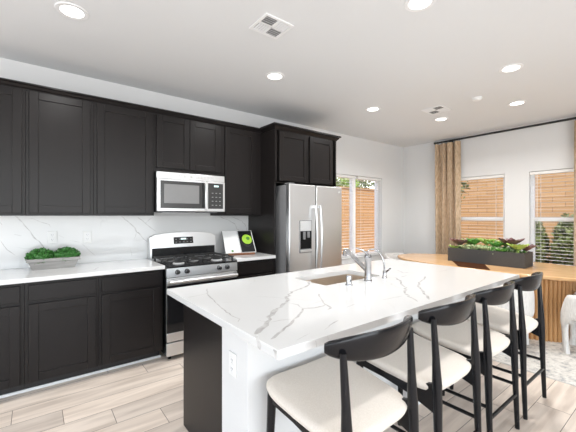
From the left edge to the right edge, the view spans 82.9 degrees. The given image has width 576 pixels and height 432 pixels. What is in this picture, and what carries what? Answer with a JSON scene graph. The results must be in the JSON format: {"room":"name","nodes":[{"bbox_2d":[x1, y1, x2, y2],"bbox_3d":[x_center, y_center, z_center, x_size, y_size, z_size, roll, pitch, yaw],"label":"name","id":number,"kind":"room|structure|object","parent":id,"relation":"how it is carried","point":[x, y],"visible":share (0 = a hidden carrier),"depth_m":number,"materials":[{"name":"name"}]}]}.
{"room":"kitchen","nodes":[
{"label":"kitchen","id":0,"kind":"room"},
{"bbox_2d":[0,57,402,269],"bbox_3d":[-1.222,0.001,3.991,9.277,2.785,0.150,0,0,-38],"label":"wall","id":1,"kind":"structure","parent":0,"point":[355,156],"depth_m":4.81,"materials":[{"name":"paint"}]},
{"bbox_2d":[0,85,25,215],"bbox_3d":[-2.472,-0.525,2.698,0.474,1.054,0.347,0,0,-38],"label":"upper cabinet","id":2,"kind":"object","parent":1,"relation":"attached to","point":[12,100],"visible":0.94,"depth_m":2.66,"materials":[{"name":"black wood"}]},
{"bbox_2d":[26,91,92,215],"bbox_3d":[-2.091,-0.525,2.994,0.490,1.054,0.347,0,0,-38],"label":"upper cabinet","id":3,"kind":"object","parent":1,"relation":"attached to","point":[59,130],"visible":1,"depth_m":2.85,"materials":[{"name":"black wood"}]},
{"bbox_2d":[93,103,153,215],"bbox_3d":[-1.685,-0.525,3.311,0.538,1.054,0.347,0,0,-38],"label":"upper cabinet","id":4,"kind":"object","parent":1,"relation":"attached to","point":[123,138],"visible":0.94,"depth_m":3.17,"materials":[{"name":"black wood"}]},
{"bbox_2d":[0,216,247,269],"bbox_3d":[-1.687,0.238,3.520,2.904,0.473,0.020,0,0,-38],"label":"backsplash","id":5,"kind":"structure","parent":1,"relation":"attached to","point":[114,238],"depth_m":3.33,"materials":[{"name":"white stone"}]},
{"bbox_2d":[47,231,56,243],"bbox_3d":[-2.227,0.206,3.082,0.074,0.116,0.008,0,0,-38],"label":"wall outlet","id":6,"kind":"object","parent":5,"relation":"attached to","point":[51,235],"visible":1,"depth_m":3.08,"materials":[{"name":"white plastic"}]},
{"bbox_2d":[83,231,91,242],"bbox_3d":[-2.003,0.213,3.256,0.074,0.116,0.008,0,0,-38],"label":"wall outlet","id":7,"kind":"object","parent":5,"relation":"attached to","point":[87,235],"visible":1,"depth_m":3.25,"materials":[{"name":"white plastic"}]},
{"bbox_2d":[154,114,221,175],"bbox_3d":[-1.170,-0.752,3.712,0.765,0.600,0.347,0,0,-38],"label":"upper cabinet","id":8,"kind":"object","parent":1,"relation":"attached to","point":[180,145],"visible":0.95,"depth_m":3.55,"materials":[{"name":"black wood"}]},
{"bbox_2d":[0,77,261,132],"bbox_3d":[-1.441,-1.071,3.276,2.813,0.052,0.048,0,0,-38],"label":"crown molding","id":9,"kind":"structure","parent":8,"relation":"attached to","point":[26,86],"depth_m":3.11,"materials":[{"name":"black wood"}]},
{"bbox_2d":[154,171,224,212],"bbox_3d":[-1.142,-0.240,3.675,0.758,0.419,0.442,0,0,-38],"label":"microwave","id":10,"kind":"object","parent":8,"relation":"attached to","point":[173,192],"visible":0.98,"depth_m":3.49,"materials":[{"name":"silver metal"}]},
{"bbox_2d":[210,127,260,215],"bbox_3d":[-0.654,-0.525,4.114,0.541,1.054,0.347,0,0,-38],"label":"upper cabinet","id":11,"kind":"object","parent":1,"relation":"attached to","point":[241,149],"visible":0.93,"depth_m":3.97,"materials":[{"name":"black wood"}]},
{"bbox_2d":[336,176,382,258],"bbox_3d":[1.131,0.018,5.808,1.602,1.450,0.165,0,0,-38],"label":"window","id":12,"kind":"structure","parent":1,"relation":"in","point":[352,181],"depth_m":5.88,"materials":[{"name":"white plastic"}]},
{"bbox_2d":[336,174,354,256],"bbox_3d":[0.846,0.007,5.554,0.834,1.420,0.063,0,0,-38],"label":"window blind","id":13,"kind":"object","parent":12,"relation":"attached to","point":[337,175],"visible":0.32,"depth_m":5.69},
{"bbox_2d":[356,176,380,254],"bbox_3d":[1.512,0.007,6.072,0.668,1.420,0.063,0,0,-38],"label":"window blind","id":14,"kind":"object","parent":12,"relation":"attached to","point":[357,177],"visible":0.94,"depth_m":6.07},
{"bbox_2d":[0,0,575,147],"bbox_3d":[1.228,-1.467,0.845,9.277,0.150,8.124,0,0,-38],"label":"ceiling","id":15,"kind":"structure","parent":0,"point":[339,59],"depth_m":2.86,"materials":[{"name":"paint"}]},
{"bbox_2d":[54,2,88,19],"bbox_3d":[-1.470,-1.389,2.221,0.196,0.006,0.196,0,0,-38],"label":"recessed light","id":16,"kind":"object","parent":15,"relation":"in","point":[70,10],"visible":1,"depth_m":2.21,"materials":[{"name":"paint"}]},
{"bbox_2d":[60,5,83,17],"bbox_3d":[-1.470,-1.389,2.221,0.138,0.004,0.138,0,0,-38],"label":"diffuser","id":17,"kind":"object","parent":16,"relation":"attached to","point":[70,11],"depth_m":2.22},
{"bbox_2d":[249,13,293,38],"bbox_3d":[-0.122,-1.387,2.402,0.250,0.010,0.230,0,0,-38],"label":"ceiling vent","id":18,"kind":"object","parent":15,"relation":"in","point":[269,25],"visible":1,"depth_m":2.39,"materials":[{"name":"paint"}]},
{"bbox_2d":[265,72,284,80],"bbox_3d":[-0.132,-1.389,3.259,0.196,0.006,0.196,0,0,-38],"label":"recessed light","id":19,"kind":"object","parent":15,"relation":"in","point":[275,76],"visible":1,"depth_m":3.25,"materials":[{"name":"paint"}]},
{"bbox_2d":[268,74,281,78],"bbox_3d":[-0.132,-1.389,3.259,0.138,0.004,0.138,0,0,-38],"label":"diffuser","id":20,"kind":"object","parent":19,"relation":"attached to","point":[270,76],"depth_m":3.26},
{"bbox_2d":[365,107,380,111],"bbox_3d":[1.111,-1.389,4.265,0.196,0.006,0.196,0,0,-38],"label":"recessed light","id":21,"kind":"object","parent":15,"relation":"in","point":[369,109],"visible":1,"depth_m":4.27,"materials":[{"name":"paint"}]},
{"bbox_2d":[404,0,435,11],"bbox_3d":[0.861,-1.389,2.128,0.196,0.006,0.196,0,0,-38],"label":"recessed light","id":22,"kind":"object","parent":15,"relation":"in","point":[410,5],"visible":1,"depth_m":2.15,"materials":[{"name":"paint"}]},
{"bbox_2d":[409,0,430,8],"bbox_3d":[0.861,-1.389,2.128,0.138,0.004,0.138,0,0,-38],"label":"diffuser","id":23,"kind":"object","parent":22,"relation":"attached to","point":[413,4],"depth_m":2.14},
{"bbox_2d":[421,105,451,114],"bbox_3d":[1.952,-1.387,4.296,0.290,0.010,0.270,0,0,-38],"label":"ceiling vent","id":24,"kind":"object","parent":15,"relation":"in","point":[437,109],"visible":1,"depth_m":4.29,"materials":[{"name":"paint"}]},
{"bbox_2d":[434,117,448,120],"bbox_3d":[2.208,-1.389,4.708,0.196,0.006,0.196,0,0,-38],"label":"recessed light","id":25,"kind":"object","parent":15,"relation":"in","point":[439,118],"visible":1,"depth_m":4.71,"materials":[{"name":"paint"}]},
{"bbox_2d":[472,96,481,101],"bbox_3d":[2.240,-1.375,3.867,0.110,0.034,0.110,0,0,-38],"label":"smoke detector","id":26,"kind":"object","parent":15,"relation":"attached to","point":[475,99],"visible":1,"depth_m":3.84,"materials":[{"name":"white plastic"}]},
{"bbox_2d":[499,63,523,72],"bbox_3d":[2.106,-1.389,3.080,0.196,0.006,0.196,0,0,-38],"label":"recessed light","id":27,"kind":"object","parent":15,"relation":"in","point":[509,68],"visible":1,"depth_m":3.08,"materials":[{"name":"paint"}]},
{"bbox_2d":[502,65,519,71],"bbox_3d":[2.106,-1.389,3.080,0.138,0.004,0.138,0,0,-38],"label":"diffuser","id":28,"kind":"object","parent":27,"relation":"attached to","point":[510,68],"depth_m":3.08,"materials":[{"name":"white plastic"}]},
{"bbox_2d":[507,100,526,105],"bbox_3d":[2.835,-1.389,4.038,0.196,0.006,0.196,0,0,-38],"label":"recessed light","id":29,"kind":"object","parent":15,"relation":"in","point":[520,102],"visible":1,"depth_m":4.04,"materials":[{"name":"paint"}]},
{"bbox_2d":[510,102,523,104],"bbox_3d":[2.835,-1.389,4.038,0.138,0.004,0.138,0,0,-38],"label":"diffuser","id":30,"kind":"object","parent":29,"relation":"attached to","point":[511,103],"depth_m":4.04,"materials":[{"name":"white plastic"}]},
{"bbox_2d":[0,351,575,431],"bbox_3d":[1.228,1.453,0.845,9.277,0.120,8.124,0,0,-38],"label":"floor","id":31,"kind":"structure","parent":0,"point":[145,396],"depth_m":2.39,"materials":[{"name":"brown wood"}]},
{"bbox_2d":[0,283,24,394],"bbox_3d":[-2.379,0.952,2.577,0.472,0.883,0.610,0,0,-38],"label":"base cabinet","id":32,"kind":"object","parent":31,"relation":"on","point":[12,296],"visible":0.86,"depth_m":2.44,"materials":[{"name":"black wood"}]},
{"bbox_2d":[0,259,164,284],"bbox_3d":[-1.997,0.492,2.862,1.606,0.035,0.638,0,0,-38],"label":"countertop","id":33,"kind":"structure","parent":32,"relation":"on","point":[19,275],"depth_m":2.82,"materials":[{"name":"white stone"}]},
{"bbox_2d":[24,246,80,270],"bbox_3d":[-2.113,0.377,2.944,0.422,0.197,0.191,0,0,-38],"label":"trough","id":34,"kind":"object","parent":33,"relation":"on","point":[43,259],"visible":1,"depth_m":2.90,"materials":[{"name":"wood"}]},
{"bbox_2d":[25,276,98,388],"bbox_3d":[-1.997,0.952,2.875,0.496,0.883,0.610,0,0,-38],"label":"base cabinet","id":35,"kind":"object","parent":31,"relation":"on","point":[62,315],"visible":0.95,"depth_m":2.63,"materials":[{"name":"black wood"}]},
{"bbox_2d":[0,355,160,398],"bbox_3d":[-1.888,1.382,2.721,1.605,0.022,0.013,0,0,-38],"label":"trim","id":36,"kind":"structure","parent":31,"relation":"on","point":[157,356],"depth_m":2.77,"materials":[{"name":"paint"}]},
{"bbox_2d":[97,269,162,370],"bbox_3d":[-1.590,0.952,3.192,0.534,0.883,0.610,0,0,-38],"label":"base cabinet","id":37,"kind":"object","parent":31,"relation":"on","point":[130,304],"visible":0.91,"depth_m":2.94,"materials":[{"name":"black wood"}]},
{"bbox_2d":[148,232,237,358],"bbox_3d":[-1.030,0.792,3.555,0.764,1.202,0.686,0,0,-38],"label":"gas range","id":38,"kind":"object","parent":31,"relation":"on","point":[188,258],"visible":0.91,"depth_m":3.38,"materials":[{"name":"silver metal"}]},
{"bbox_2d":[153,257,236,268],"bbox_3d":[-1.022,0.498,3.544,0.760,0.020,0.552,0,0,-38],"label":"cooktop","id":39,"kind":"object","parent":38,"relation":"in","point":[196,264],"depth_m":3.39,"materials":[{"name":"black metal"}]},
{"bbox_2d":[236,258,273,278],"bbox_3d":[-0.553,0.952,3.999,0.522,0.883,0.610,0,0,-38],"label":"base cabinet","id":40,"kind":"object","parent":31,"relation":"on","point":[254,268],"visible":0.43,"depth_m":3.75,"materials":[{"name":"black wood"}]},
{"bbox_2d":[217,252,275,261],"bbox_3d":[-0.548,0.492,3.991,0.526,0.035,0.638,0,0,-38],"label":"countertop","id":41,"kind":"structure","parent":40,"relation":"on","point":[257,256],"depth_m":3.78,"materials":[{"name":"white stone"}]},
{"bbox_2d":[228,252,254,255],"bbox_3d":[-0.596,0.383,4.013,0.325,0.184,0.211,0,0,-25],"label":"cookbook stand","id":42,"kind":"object","parent":41,"relation":"on","point":[251,253],"visible":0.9,"depth_m":3.92,"materials":[{"name":"brown wood"}]},
{"bbox_2d":[221,230,255,253],"bbox_3d":[-0.612,0.329,4.069,0.389,0.269,0.223,0,0,-25],"label":"cookbook","id":43,"kind":"object","parent":42,"relation":"on","point":[234,241],"visible":0.98,"depth_m":4.05,"materials":[{"name":"paper"}]},
{"bbox_2d":[240,233,251,245],"bbox_3d":[-0.526,0.306,4.114,0.155,0.157,0.129,0,0,-38],"label":"print","id":44,"kind":"object","parent":43,"relation":"attached to","point":[245,238],"depth_m":4.11,"materials":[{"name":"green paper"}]},
{"bbox_2d":[238,231,255,251],"bbox_3d":[-0.523,0.323,4.101,0.217,0.249,0.237,0,0,-38],"label":"photo","id":45,"kind":"object","parent":43,"relation":"attached to","point":[245,238],"depth_m":4.09},
{"bbox_2d":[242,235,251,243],"bbox_3d":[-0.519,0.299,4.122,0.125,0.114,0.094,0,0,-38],"label":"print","id":46,"kind":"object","parent":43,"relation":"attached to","point":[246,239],"depth_m":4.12},
{"bbox_2d":[248,122,340,273],"bbox_3d":[0.078,0.146,4.468,1.145,2.494,0.694,0,0,-38],"label":"tall cabinet","id":47,"kind":"object","parent":31,"relation":"on","point":[289,154],"visible":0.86,"depth_m":4.10,"materials":[{"name":"black wood"}]},
{"bbox_2d":[276,183,341,273],"bbox_3d":[0.165,0.500,4.395,0.907,1.786,0.828,0,0,-38],"label":"refrigerator","id":48,"kind":"object","parent":31,"relation":"on","point":[308,217],"visible":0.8,"depth_m":4.04,"materials":[{"name":"grey metal"}]},
{"bbox_2d":[184,297,464,431],"bbox_3d":[0.456,0.954,2.535,2.289,0.878,0.840,0,0,-38],"label":"kitchen island","id":49,"kind":"object","parent":31,"relation":"on","point":[215,400],"visible":0.16,"depth_m":1.74,"materials":[{"name":"paint"}]},
{"bbox_2d":[229,350,236,377],"bbox_3d":[-0.277,0.741,1.625,0.008,0.116,0.074,0,0,-38],"label":"wall outlet","id":50,"kind":"object","parent":49,"relation":"attached to","point":[232,357],"visible":1,"depth_m":1.62,"materials":[{"name":"white plastic"}]},
{"bbox_2d":[167,259,518,359],"bbox_3d":[0.542,0.464,2.385,2.422,0.100,1.233,0,0,-38],"label":"island countertop","id":51,"kind":"structure","parent":49,"relation":"on","point":[283,315],"depth_m":1.88,"materials":[{"name":"white stone"}]},
{"bbox_2d":[307,274,364,284],"bbox_3d":[0.393,0.607,2.553,0.682,0.183,0.409,0,0,-38],"label":"sink","id":52,"kind":"object","parent":51,"relation":"in","point":[331,280],"visible":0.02,"depth_m":2.78,"materials":[{"name":"silver metal"}]},
{"bbox_2d":[343,247,371,281],"bbox_3d":[0.511,0.357,2.466,0.076,0.243,0.278,0,0,-38],"label":"faucet","id":53,"kind":"object","parent":51,"relation":"on","point":[367,267],"visible":1,"depth_m":2.38,"materials":[{"name":"silver metal"}]},
{"bbox_2d":[365,249,390,277],"bbox_3d":[0.696,0.367,2.517,0.198,0.222,0.056,0,0,11],"label":"tap","id":54,"kind":"object","parent":51,"relation":"on","point":[384,271],"visible":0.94,"depth_m":2.50,"materials":[{"name":"silver metal"}]},
{"bbox_2d":[266,315,418,431],"bbox_3d":[0.242,0.908,1.455,0.539,0.971,0.542,0,0,-38],"label":"counter stool","id":55,"kind":"object","parent":31,"relation":"on","point":[331,392],"visible":1,"depth_m":1.38,"materials":[{"name":"beige fabric"}]},
{"bbox_2d":[356,294,481,431],"bbox_3d":[0.735,0.908,1.841,0.539,0.971,0.542,0,0,-38],"label":"counter stool","id":56,"kind":"object","parent":31,"relation":"on","point":[438,367],"visible":0.68,"depth_m":1.70,"materials":[{"name":"black wood"}]},
{"bbox_2d":[412,281,519,431],"bbox_3d":[1.191,0.908,2.200,0.539,0.971,0.542,0,0,-38],"label":"counter stool","id":57,"kind":"object","parent":31,"relation":"on","point":[456,338],"visible":0.74,"depth_m":2.05,"materials":[{"name":"black wood"}]},
{"bbox_2d":[450,272,546,419],"bbox_3d":[1.654,0.908,2.562,0.539,0.971,0.542,0,0,-38],"label":"counter stool","id":58,"kind":"object","parent":31,"relation":"on","point":[499,318],"visible":0.63,"depth_m":2.38,"materials":[{"name":"black wood"}]},
{"bbox_2d":[492,339,575,385],"bbox_3d":[2.686,1.387,4.216,2.464,0.011,3.274,0,0,-38],"label":"area rug","id":59,"kind":"object","parent":31,"relation":"on","point":[560,366],"visible":0.02,"depth_m":3.10,"materials":[{"name":"white fabric"}]},
{"bbox_2d":[384,253,403,260],"bbox_3d":[1.986,1.032,5.716,0.604,0.701,0.592,0,0,-38],"label":"dining chair","id":60,"kind":"object","parent":59,"relation":"on","point":[386,255],"visible":0.11,"depth_m":5.92,"materials":[{"name":"white fabric"}]},
{"bbox_2d":[397,253,575,342],"bbox_3d":[2.720,1.012,4.401,1.310,0.738,2.640,0,0,-38],"label":"dining table","id":61,"kind":"object","parent":59,"relation":"on","point":[558,281],"visible":0.32,"depth_m":3.59,"materials":[{"name":"brown wood"}]},
{"bbox_2d":[448,238,536,268],"bbox_3d":[2.700,0.464,4.381,0.414,0.357,1.024,0,0,-38],"label":"succulent planter","id":62,"kind":"object","parent":61,"relation":"on","point":[495,254],"visible":1,"depth_m":4.24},
{"bbox_2d":[494,285,534,354],"bbox_3d":[2.268,1.032,3.510,0.592,0.701,0.604,0,0,-38],"label":"dining chair","id":63,"kind":"object","parent":59,"relation":"on","point":[528,296],"visible":0.19,"depth_m":3.24,"materials":[{"name":"white fabric"}]},
{"bbox_2d":[560,292,575,353],"bbox_3d":[3.080,1.032,3.197,0.604,0.701,0.592,0,0,-38],"label":"dining chair","id":64,"kind":"object","parent":59,"relation":"on","point":[568,310],"visible":1,"depth_m":3.26,"materials":[{"name":"white fabric"}]},
{"bbox_2d":[403,116,575,253],"bbox_3d":[4.875,0.001,3.591,0.150,2.785,7.974,0,0,-38],"label":"wall","id":65,"kind":"structure","parent":0,"point":[515,154],"depth_m":5.31,"materials":[{"name":"paint"}]},
{"bbox_2d":[461,177,504,246],"bbox_3d":[3.255,0.052,5.641,0.155,1.442,0.900,0,0,-38],"label":"window","id":66,"kind":"structure","parent":65,"relation":"in","point":[503,217],"depth_m":5.41,"materials":[{"name":"white plastic"}]},
{"bbox_2d":[461,174,504,242],"bbox_3d":[3.237,0.041,5.627,0.064,1.412,0.892,0,0,-38],"label":"window blind","id":67,"kind":"object","parent":66,"relation":"attached to","point":[502,175],"visible":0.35,"depth_m":5.54,"materials":[{"name":"white plastic"}]},
{"bbox_2d":[434,117,574,144],"bbox_3d":[3.921,-1.332,4.601,0.110,0.070,3.800,0,0,-38],"label":"curtain rod","id":68,"kind":"object","parent":65,"relation":"attached to","point":[572,118],"visible":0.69,"depth_m":5.11,"materials":[{"name":"black metal"}]},
{"bbox_2d":[435,139,460,253],"bbox_3d":[2.879,0.006,5.877,0.133,2.735,0.434,0,0,-38],"label":"curtain","id":69,"kind":"object","parent":68,"relation":"hanging from","point":[447,156],"visible":0.73,"depth_m":5.88,"materials":[{"name":"beige fabric"}]},
{"bbox_2d":[574,117,575,265],"bbox_3d":[4.111,0.006,4.298,0.138,2.735,0.554,0,0,-38],"label":"curtain","id":70,"kind":"object","parent":68,"relation":"hanging from","point":[575,117],"visible":0.76,"depth_m":4.46,"materials":[{"name":"beige fabric"}]},
{"bbox_2d":[531,172,573,261],"bbox_3d":[4.010,0.052,4.672,0.155,1.442,0.900,0,0,-38],"label":"window","id":71,"kind":"structure","parent":65,"relation":"in","point":[558,219],"depth_m":5.01,"materials":[{"name":"white plastic"}]},
{"bbox_2d":[530,168,573,265],"bbox_3d":[3.991,0.041,4.658,0.064,1.412,0.892,0,0,-38],"label":"window blind","id":72,"kind":"object","parent":71,"relation":"attached to","point":[571,169],"visible":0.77,"depth_m":4.79,"materials":[{"name":"white plastic"}]},
{"label":"outside","id":73,"kind":"structure","parent":0,"visible":0},
{"bbox_3d":[1.972,1.613,1.536,23.000,0.160,24.000,0,0,-38],"label":"ground","id":74,"kind":"structure","parent":73,"visible":0},
{"bbox_2d":[336,178,361,187],"bbox_3d":[1.754,0.080,10.551,1.144,2.911,1.178,0,0,-38],"label":"tree","id":75,"kind":"object","parent":74,"relation":"on","point":[342,181],"visible":0.2,"depth_m":10.30,"materials":[{"name":"green plant"}]},
{"bbox_2d":[340,186,373,253],"bbox_3d":[-1.698,0.378,6.410,11.200,2.310,0.240,0,0,-38],"label":"wall","id":76,"kind":"structure","parent":74,"relation":"on","point":[367,214],"depth_m":9.20,"materials":[{"name":"brown wood"}]},
{"bbox_2d":[348,180,373,188],"bbox_3d":[2.406,-0.049,11.526,1.177,3.169,1.306,0,0,-38],"label":"tree","id":77,"kind":"object","parent":74,"relation":"on","point":[362,182],"visible":0.16,"depth_m":11.32,"materials":[{"name":"green plant"}]},
{"bbox_2d":[461,181,469,201],"bbox_3d":[3.553,0.249,7.138,0.693,2.571,0.728,0,0,-38],"label":"tree","id":78,"kind":"object","parent":74,"relation":"on","point":[464,183],"visible":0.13,"depth_m":7.00,"materials":[{"name":"green plant"}]},
{"bbox_2d":[461,172,573,262],"bbox_3d":[6.486,0.063,5.180,0.240,2.940,12.200,0,0,-38],"label":"fence","id":79,"kind":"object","parent":74,"relation":"on","point":[492,204],"depth_m":7.30,"materials":[{"name":"brown wood"}]},
{"bbox_2d":[535,221,550,262],"bbox_3d":[4.739,0.770,6.329,0.786,1.532,0.618,0,0,-38],"label":"shrub","id":80,"kind":"object","parent":74,"relation":"on","point":[541,234],"visible":0.16,"depth_m":6.13,"materials":[{"name":"green plant"}]},
{"bbox_2d":[548,213,573,264],"bbox_3d":[5.054,0.738,5.857,0.788,1.594,0.574,0,0,-38],"label":"shrub","id":81,"kind":"object","parent":74,"relation":"on","point":[568,228],"visible":0.5,"depth_m":5.72,"materials":[{"name":"green plant"}]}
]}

